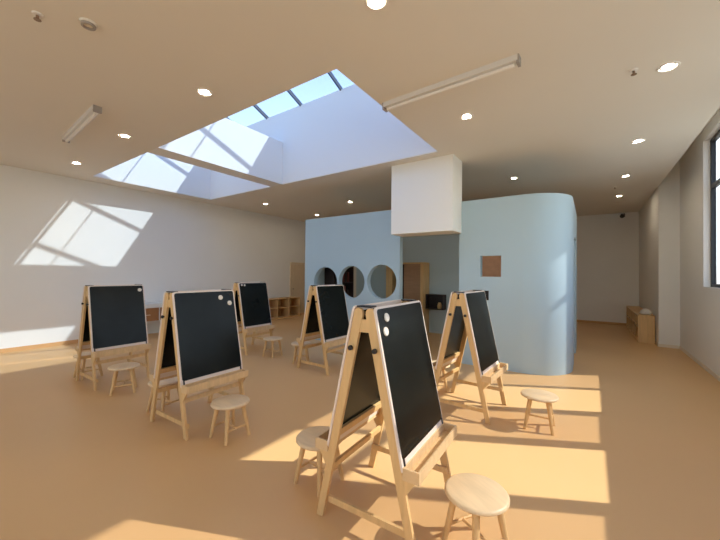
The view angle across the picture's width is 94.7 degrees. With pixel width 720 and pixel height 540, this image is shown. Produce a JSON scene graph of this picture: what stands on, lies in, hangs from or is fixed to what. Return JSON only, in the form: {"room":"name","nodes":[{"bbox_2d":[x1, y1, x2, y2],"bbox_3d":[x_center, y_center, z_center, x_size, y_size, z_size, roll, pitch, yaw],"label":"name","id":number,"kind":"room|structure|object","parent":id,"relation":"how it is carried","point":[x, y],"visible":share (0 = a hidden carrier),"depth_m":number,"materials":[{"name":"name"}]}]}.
{"room":"children's art classroom","nodes":[
{"label":"children's art classroom","id":0,"kind":"room"},
{"bbox_2d":[0,164,304,348],"bbox_3d":[-4.712,-0.400,8.413,0.300,3.800,17.050,0,-1,35],"label":"wall","id":1,"kind":"structure","parent":0,"point":[60,235],"depth_m":7.09,"materials":[{"name":"white paint"}]},
{"bbox_2d":[0,313,301,352],"bbox_3d":[-4.599,1.465,8.302,0.015,0.070,16.450,0,-1,35],"label":"baseboard","id":2,"kind":"structure","parent":1,"relation":"attached to","point":[76,340],"depth_m":6.22,"materials":[{"name":"brown wood"}]},
{"bbox_2d":[289,262,304,312],"bbox_3d":[-2.180,0.650,11.744,0.070,1.820,0.780,0,-1,35],"label":"door","id":3,"kind":"structure","parent":1,"relation":"in","point":[297,270],"depth_m":11.75,"materials":[{"name":"brown wood"}]},
{"bbox_2d":[94,84,435,198],"bbox_3d":[-2.021,-2.852,5.783,6.434,2.034,2.768,0,-1,35],"label":"wall","id":4,"kind":"structure","parent":0,"point":[345,129],"depth_m":6.49,"materials":[{"name":"white paint"}]},
{"bbox_2d":[148,118,282,186],"bbox_3d":[-2.473,-2.263,6.087,0.352,0.885,2.448,0,-1,35],"label":"beam","id":5,"kind":"structure","parent":4,"relation":"attached to","point":[226,146],"depth_m":6.04,"materials":[{"name":"white paint"}]},
{"bbox_2d":[226,72,342,118],"bbox_3d":[-2.003,-3.487,5.782,6.144,0.865,2.691,0,-1,35],"label":"window","id":6,"kind":"structure","parent":4,"relation":"in","point":[330,74],"depth_m":6.55,"materials":[{"name":"grey metal"}]},
{"bbox_2d":[0,0,719,221],"bbox_3d":[-0.338,-2.126,5.412,10.305,0.635,16.450,0,-1,35],"label":"ceiling","id":7,"kind":"structure","parent":0,"point":[566,120],"depth_m":3.20,"materials":[{"name":"paint"}]},
{"bbox_2d":[31,10,43,21],"bbox_3d":[-2.343,-1.839,2.409,0.070,0.047,0.070,0,-1,35],"label":"sprinkler","id":8,"kind":"object","parent":7,"relation":"attached to","point":[37,14],"visible":1,"depth_m":2.40,"materials":[{"name":"white metal"}]},
{"bbox_2d":[62,104,101,142],"bbox_3d":[-3.526,-1.811,4.178,1.444,0.086,0.084,0,-1,38],"label":"light","id":9,"kind":"object","parent":7,"relation":"attached to","point":[93,111],"visible":1,"depth_m":4.05,"materials":[{"name":"white metal"}]},
{"bbox_2d":[79,17,97,30],"bbox_3d":[-2.042,-1.841,2.493,0.110,0.030,0.110,0,-1,35],"label":"smoke detector","id":10,"kind":"object","parent":7,"relation":"attached to","point":[86,23],"visible":1,"depth_m":2.48,"materials":[{"name":"paint"}]},
{"bbox_2d":[117,133,131,138],"bbox_3d":[-3.236,-1.851,4.562,0.164,0.027,0.164,0,-1,35],"label":"recessed light","id":11,"kind":"object","parent":7,"relation":"in","point":[119,134],"visible":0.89,"depth_m":4.55,"materials":[{"name":"white plastic"}]},
{"bbox_2d":[196,88,212,96],"bbox_3d":[-1.609,-1.848,3.434,0.164,0.027,0.164,0,-1,35],"label":"recessed light","id":12,"kind":"object","parent":7,"relation":"in","point":[203,91],"visible":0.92,"depth_m":3.42,"materials":[{"name":"white plastic"}]},
{"bbox_2d":[364,0,387,10],"bbox_3d":[0.113,-1.846,2.266,0.164,0.027,0.164,0,-1,35],"label":"recessed light","id":13,"kind":"object","parent":7,"relation":"in","point":[373,2],"visible":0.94,"depth_m":2.29,"materials":[{"name":"white"}]},
{"bbox_2d":[382,53,520,111],"bbox_3d":[0.813,-1.782,3.233,1.374,0.086,0.084,0,-1,37],"label":"light","id":14,"kind":"object","parent":7,"relation":"attached to","point":[510,62],"visible":1,"depth_m":3.13,"materials":[{"name":"white metal"}]},
{"bbox_2d":[459,113,473,119],"bbox_3d":[1.256,-1.817,3.906,0.164,0.027,0.164,0,-1,35],"label":"recessed light","id":15,"kind":"object","parent":7,"relation":"in","point":[464,114],"visible":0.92,"depth_m":3.91,"materials":[{"name":"white plastic"}]},
{"bbox_2d":[629,68,638,75],"bbox_3d":[2.476,-1.789,2.999,0.070,0.047,0.070,0,-1,35],"label":"sprinkler","id":16,"kind":"object","parent":7,"relation":"attached to","point":[633,70],"visible":1,"depth_m":2.99,"materials":[{"name":"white metal"}]},
{"bbox_2d":[631,138,645,143],"bbox_3d":[3.840,-1.787,4.573,0.164,0.027,0.164,0,-1,35],"label":"recessed light","id":17,"kind":"object","parent":7,"relation":"in","point":[643,139],"visible":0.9,"depth_m":4.56,"materials":[{"name":"white plastic"}]},
{"bbox_2d":[656,61,680,72],"bbox_3d":[2.740,-1.815,2.951,0.164,0.027,0.164,0,-1,35],"label":"recessed light","id":18,"kind":"object","parent":7,"relation":"in","point":[665,66],"visible":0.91,"depth_m":2.95,"materials":[{"name":"white plastic"}]},
{"bbox_2d":[0,313,719,539],"bbox_3d":[-0.495,1.606,5.456,10.605,0.200,17.050,0,-1,35],"label":"floor","id":19,"kind":"structure","parent":0,"point":[633,452],"depth_m":2.66,"materials":[{"name":"plastic"}]},
{"bbox_2d":[73,351,102,379],"bbox_3d":[-3.738,1.310,4.563,0.325,0.319,0.325,0,-1,30],"label":"stool","id":20,"kind":"object","parent":19,"relation":"on","point":[83,368],"visible":0.48,"depth_m":4.51,"materials":[{"name":"brown wood"}]},
{"bbox_2d":[75,284,150,390],"bbox_3d":[-3.309,0.833,4.466,0.670,1.271,0.669,0,-1,33],"label":"easel","id":21,"kind":"object","parent":19,"relation":"on","point":[113,321],"visible":0.99,"depth_m":4.33,"materials":[{"name":"brown wood"}]},
{"bbox_2d":[75,346,90,350],"bbox_3d":[-3.552,1.039,4.623,0.093,0.062,0.633,0,-1,33],"label":"tray","id":22,"kind":"object","parent":21,"relation":"on","point":[84,348],"depth_m":4.38,"materials":[{"name":"brown wood"}]},
{"bbox_2d":[92,343,150,357],"bbox_3d":[-3.071,1.040,4.305,0.093,0.062,0.633,0,-1,33],"label":"tray","id":23,"kind":"object","parent":21,"relation":"on","point":[119,349],"depth_m":4.26,"materials":[{"name":"brown wood"}]},
{"bbox_2d":[107,362,139,395],"bbox_3d":[-2.855,1.312,4.012,0.325,0.319,0.325,1,-1,-30],"label":"stool","id":24,"kind":"object","parent":19,"relation":"on","point":[130,366],"visible":1,"depth_m":3.96,"materials":[{"name":"brown wood"}]},
{"bbox_2d":[145,301,162,333],"bbox_3d":[-4.859,1.121,7.423,0.540,0.735,1.500,0,-1,35],"label":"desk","id":25,"kind":"object","parent":19,"relation":"on","point":[153,309],"visible":0.24,"depth_m":7.45,"materials":[{"name":"white"}]},
{"bbox_2d":[146,376,178,416],"bbox_3d":[-2.041,1.313,3.484,0.325,0.319,0.325,0,-1,25],"label":"stool","id":26,"kind":"object","parent":19,"relation":"on","point":[166,382],"visible":0.47,"depth_m":3.42,"materials":[{"name":"brown wood"}]},
{"bbox_2d":[149,289,247,440],"bbox_3d":[-1.585,0.836,3.291,0.670,1.271,0.669,0,-1,33],"label":"easel","id":27,"kind":"object","parent":19,"relation":"on","point":[199,342],"visible":0.98,"depth_m":3.15,"materials":[{"name":"brown wood"}]},
{"bbox_2d":[149,373,176,381],"bbox_3d":[-1.827,1.042,3.447,0.093,0.062,0.633,0,-1,33],"label":"tray","id":28,"kind":"object","parent":27,"relation":"on","point":[152,377],"depth_m":3.22,"materials":[{"name":"brown wood"}]},
{"bbox_2d":[181,369,247,394],"bbox_3d":[-1.346,1.042,3.130,0.093,0.062,0.633,0,-1,33],"label":"tray","id":29,"kind":"object","parent":27,"relation":"on","point":[205,382],"depth_m":3.08,"materials":[{"name":"brown wood"}]},
{"bbox_2d":[209,394,250,445],"bbox_3d":[-1.151,1.315,2.941,0.325,0.319,0.325,0,-1,35],"label":"stool","id":30,"kind":"object","parent":19,"relation":"on","point":[232,402],"visible":1,"depth_m":2.90,"materials":[{"name":"brown wood"}]},
{"bbox_2d":[232,282,274,354],"bbox_3d":[-2.067,0.864,6.239,0.670,1.271,0.669,0,-1,34],"label":"easel","id":31,"kind":"object","parent":19,"relation":"on","point":[253,313],"visible":0.79,"depth_m":6.12,"materials":[{"name":"brown wood"}]},
{"bbox_2d":[244,324,274,332],"bbox_3d":[-1.829,1.071,6.077,0.093,0.062,0.633,0,-1,34],"label":"tray","id":32,"kind":"object","parent":31,"relation":"on","point":[252,328],"depth_m":6.03,"materials":[{"name":"brown wood"}]},
{"bbox_2d":[262,336,282,357],"bbox_3d":[-1.525,1.343,5.791,0.325,0.319,0.325,0,-1,30],"label":"stool","id":33,"kind":"object","parent":19,"relation":"on","point":[270,338],"visible":1,"depth_m":5.74,"materials":[{"name":"brown wood"}]},
{"bbox_2d":[269,297,299,319],"bbox_3d":[-2.595,1.224,10.690,0.400,0.640,1.450,0,-1,35],"label":"cubby shelf","id":34,"kind":"object","parent":19,"relation":"on","point":[281,307],"visible":0.6,"depth_m":10.86,"materials":[{"name":"brown wood"}]},
{"bbox_2d":[291,341,310,363],"bbox_3d":[-0.960,1.344,5.412,0.325,0.319,0.325,1,-1,-5],"label":"stool","id":35,"kind":"object","parent":19,"relation":"on","point":[295,343],"visible":0.83,"depth_m":5.32,"materials":[{"name":"brown wood"}]},
{"bbox_2d":[293,426,343,497],"bbox_3d":[-0.283,1.317,2.315,0.325,0.319,0.325,0,-1,38],"label":"stool","id":36,"kind":"object","parent":19,"relation":"on","point":[305,439],"visible":0.67,"depth_m":2.28,"materials":[{"name":"brown wood"}]},
{"bbox_2d":[296,284,348,375],"bbox_3d":[-0.519,0.866,5.145,0.670,1.271,0.669,0,-1,36],"label":"easel","id":37,"kind":"object","parent":19,"relation":"on","point":[326,318],"visible":0.86,"depth_m":5.01,"materials":[{"name":"brown wood"}]},
{"bbox_2d":[296,337,320,341],"bbox_3d":[-0.754,1.072,5.312,0.093,0.062,0.633,0,-1,36],"label":"tray","id":38,"kind":"object","parent":37,"relation":"on","point":[299,339],"depth_m":5.13,"materials":[{"name":"brown wood"}]},
{"bbox_2d":[324,337,346,347],"bbox_3d":[-0.288,1.072,4.973,0.093,0.062,0.633,0,-1,36],"label":"tray","id":39,"kind":"object","parent":37,"relation":"on","point":[332,342],"depth_m":4.86,"materials":[{"name":"brown wood"}]},
{"bbox_2d":[324,266,353,296],"bbox_3d":[-0.498,0.534,8.026,0.280,2.000,0.780,0,-1,35],"label":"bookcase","id":40,"kind":"object","parent":19,"relation":"on","point":[330,277],"visible":0.27,"depth_m":8.09,"materials":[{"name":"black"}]},
{"bbox_2d":[353,266,356,297],"bbox_3d":[-0.241,0.440,8.397,0.280,2.200,0.120,0,-1,35],"label":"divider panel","id":41,"kind":"object","parent":19,"relation":"on","point":[354,296],"visible":0.06,"depth_m":8.30,"materials":[{"name":"beige"}]},
{"bbox_2d":[315,299,456,539],"bbox_3d":[0.185,0.838,2.089,0.670,1.271,0.669,0,-1,33],"label":"easel","id":42,"kind":"object","parent":19,"relation":"on","point":[390,380],"visible":1,"depth_m":1.94,"materials":[{"name":"brown wood"}]},
{"bbox_2d":[315,413,378,451],"bbox_3d":[-0.060,1.044,2.243,0.093,0.062,0.633,0,-1,33],"label":"tray","id":43,"kind":"object","parent":42,"relation":"on","point":[322,442],"depth_m":2.07,"materials":[{"name":"brown wood"}]},
{"bbox_2d":[383,327,388,335],"bbox_3d":[0.144,0.339,1.826,0.017,0.050,0.050,0,-1,33],"label":"magnet","id":44,"kind":"object","parent":42,"relation":"attached to","point":[385,330],"visible":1,"depth_m":1.82,"materials":[{"name":"beige plastic"}]},
{"bbox_2d":[384,313,388,321],"bbox_3d":[0.151,0.267,1.865,0.017,0.050,0.050,0,-1,33],"label":"magnet","id":45,"kind":"object","parent":42,"relation":"attached to","point":[386,316],"visible":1,"depth_m":1.85,"materials":[{"name":"beige plastic"}]},
{"bbox_2d":[402,422,456,485],"bbox_3d":[0.425,1.045,1.931,0.093,0.062,0.633,0,-1,33],"label":"tray","id":46,"kind":"object","parent":42,"relation":"on","point":[422,460],"depth_m":1.87,"materials":[{"name":"brown wood"}]},
{"bbox_2d":[386,262,428,332],"bbox_3d":[1.200,0.684,8.440,1.040,1.740,0.360,0,-1,35],"label":"wardrobe","id":47,"kind":"object","parent":19,"relation":"on","point":[415,274],"visible":0.46,"depth_m":8.18,"materials":[{"name":"brown wood"}]},
{"bbox_2d":[432,360,449,391],"bbox_3d":[0.980,1.349,4.226,0.325,0.319,0.325,0,-1,10],"label":"stool","id":48,"kind":"object","parent":19,"relation":"on","point":[443,369],"visible":0.16,"depth_m":4.11,"materials":[{"name":"brown wood"}]},
{"bbox_2d":[432,290,507,424],"bbox_3d":[1.196,0.865,3.655,0.670,1.271,0.669,0,-1,38],"label":"easel","id":49,"kind":"object","parent":19,"relation":"on","point":[467,315],"visible":0.95,"depth_m":3.52,"materials":[{"name":"brown wood"}]},
{"bbox_2d":[432,360,456,371],"bbox_3d":[0.966,1.071,3.829,0.093,0.062,0.633,0,-1,38],"label":"tray","id":50,"kind":"object","parent":49,"relation":"on","point":[435,366],"depth_m":3.73,"materials":[{"name":"brown wood"}]},
{"bbox_2d":[481,362,507,383],"bbox_3d":[1.422,1.071,3.476,0.093,0.062,0.633,0,-1,38],"label":"tray","id":51,"kind":"object","parent":49,"relation":"on","point":[489,375],"depth_m":3.42,"materials":[{"name":"brown wood"}]},
{"bbox_2d":[442,473,509,539],"bbox_3d":[0.611,1.318,1.744,0.325,0.319,0.325,1,-1,-25],"label":"stool","id":52,"kind":"object","parent":19,"relation":"on","point":[477,495],"visible":1,"depth_m":1.71,"materials":[{"name":"brown wood"}]},
{"bbox_2d":[520,389,558,435],"bbox_3d":[1.714,1.344,3.170,0.325,0.319,0.325,0,-1,32],"label":"stool","id":53,"kind":"object","parent":19,"relation":"on","point":[538,395],"visible":1,"depth_m":3.12,"materials":[{"name":"brown wood"}]},
{"bbox_2d":[626,306,654,343],"bbox_3d":[6.982,1.304,8.310,0.285,0.600,2.750,0,-1,35],"label":"cubby shelf","id":54,"kind":"object","parent":19,"relation":"on","point":[642,327],"visible":0.98,"depth_m":7.24,"materials":[{"name":"brown wood"}]},
{"bbox_2d":[639,309,652,314],"bbox_3d":[6.399,0.925,7.421,0.222,0.128,0.339,0,-1,35],"label":"plastic bag","id":55,"kind":"object","parent":54,"relation":"on","point":[643,311],"visible":0.99,"depth_m":7.33,"materials":[{"name":"white plastic"}]},
{"bbox_2d":[318,234,458,333],"bbox_3d":[1.555,0.267,7.051,4.805,2.550,2.290,0,-1,35],"label":"wall","id":56,"kind":"structure","parent":0,"point":[441,252],"depth_m":8.21,"materials":[{"name":"grey paint"}]},
{"bbox_2d":[425,294,445,309],"bbox_3d":[1.845,0.775,8.071,0.440,0.360,0.230,0,-1,35],"label":"display niche","id":57,"kind":"object","parent":56,"relation":"attached to","point":[431,300],"visible":1,"depth_m":8.11,"materials":[{"name":"black"}]},
{"bbox_2d":[391,154,461,236],"bbox_3d":[1.112,-1.201,5.601,1.085,1.185,0.440,0,-1,35],"label":"wall","id":58,"kind":"structure","parent":0,"point":[426,194],"depth_m":5.37,"materials":[{"name":"white paint"}]},
{"bbox_2d":[305,193,576,375],"bbox_3d":[1.556,0.217,7.052,5.045,2.650,2.530,0,-1,35],"label":"wall","id":59,"kind":"structure","parent":0,"point":[532,306],"depth_m":5.05,"materials":[{"name":"blue paint"}]},
{"bbox_2d":[485,291,488,299],"bbox_3d":[2.822,0.568,7.533,0.500,0.420,0.022,0,-1,35],"label":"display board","id":60,"kind":"object","parent":59,"relation":"attached to","point":[486,292],"visible":0.02,"depth_m":7.48,"materials":[{"name":"black"}]},
{"bbox_2d":[482,256,500,276],"bbox_3d":[2.934,-0.067,7.465,0.720,0.750,0.022,0,-1,35],"label":"pinboard","id":61,"kind":"object","parent":59,"relation":"attached to","point":[491,265],"visible":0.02,"depth_m":7.44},
{"bbox_2d":[577,212,638,322],"bbox_3d":[4.416,-0.275,12.276,10.305,3.800,0.300,0,-1,35],"label":"wall","id":62,"kind":"structure","parent":0,"point":[607,244],"depth_m":9.99,"materials":[{"name":"white paint"}]},
{"bbox_2d":[577,320,625,325],"bbox_3d":[4.054,1.587,12.303,9.684,0.070,0.015,0,-1,35],"label":"baseboard","id":63,"kind":"structure","parent":62,"relation":"attached to","point":[585,321],"depth_m":10.04,"materials":[{"name":"brown wood"}]},
{"bbox_2d":[639,109,719,375],"bbox_3d":[3.626,-0.388,2.635,0.621,3.800,16.450,0,-1,35],"label":"wall","id":64,"kind":"structure","parent":0,"point":[675,256],"depth_m":6.41,"materials":[{"name":"white paint"}]},
{"bbox_2d":[655,341,719,381],"bbox_3d":[3.481,1.481,2.703,0.333,0.060,16.450,0,-1,35],"label":"baseboard","id":65,"kind":"structure","parent":64,"relation":"attached to","point":[692,357],"depth_m":5.80,"materials":[{"name":"beige wood"}]},
{"bbox_2d":[710,130,719,287],"bbox_3d":[2.595,-0.971,0.938,0.055,2.330,10.470,0,-1,35],"label":"window","id":66,"kind":"structure","parent":64,"relation":"in","point":[714,183],"depth_m":5.20,"materials":[{"name":"grey"}]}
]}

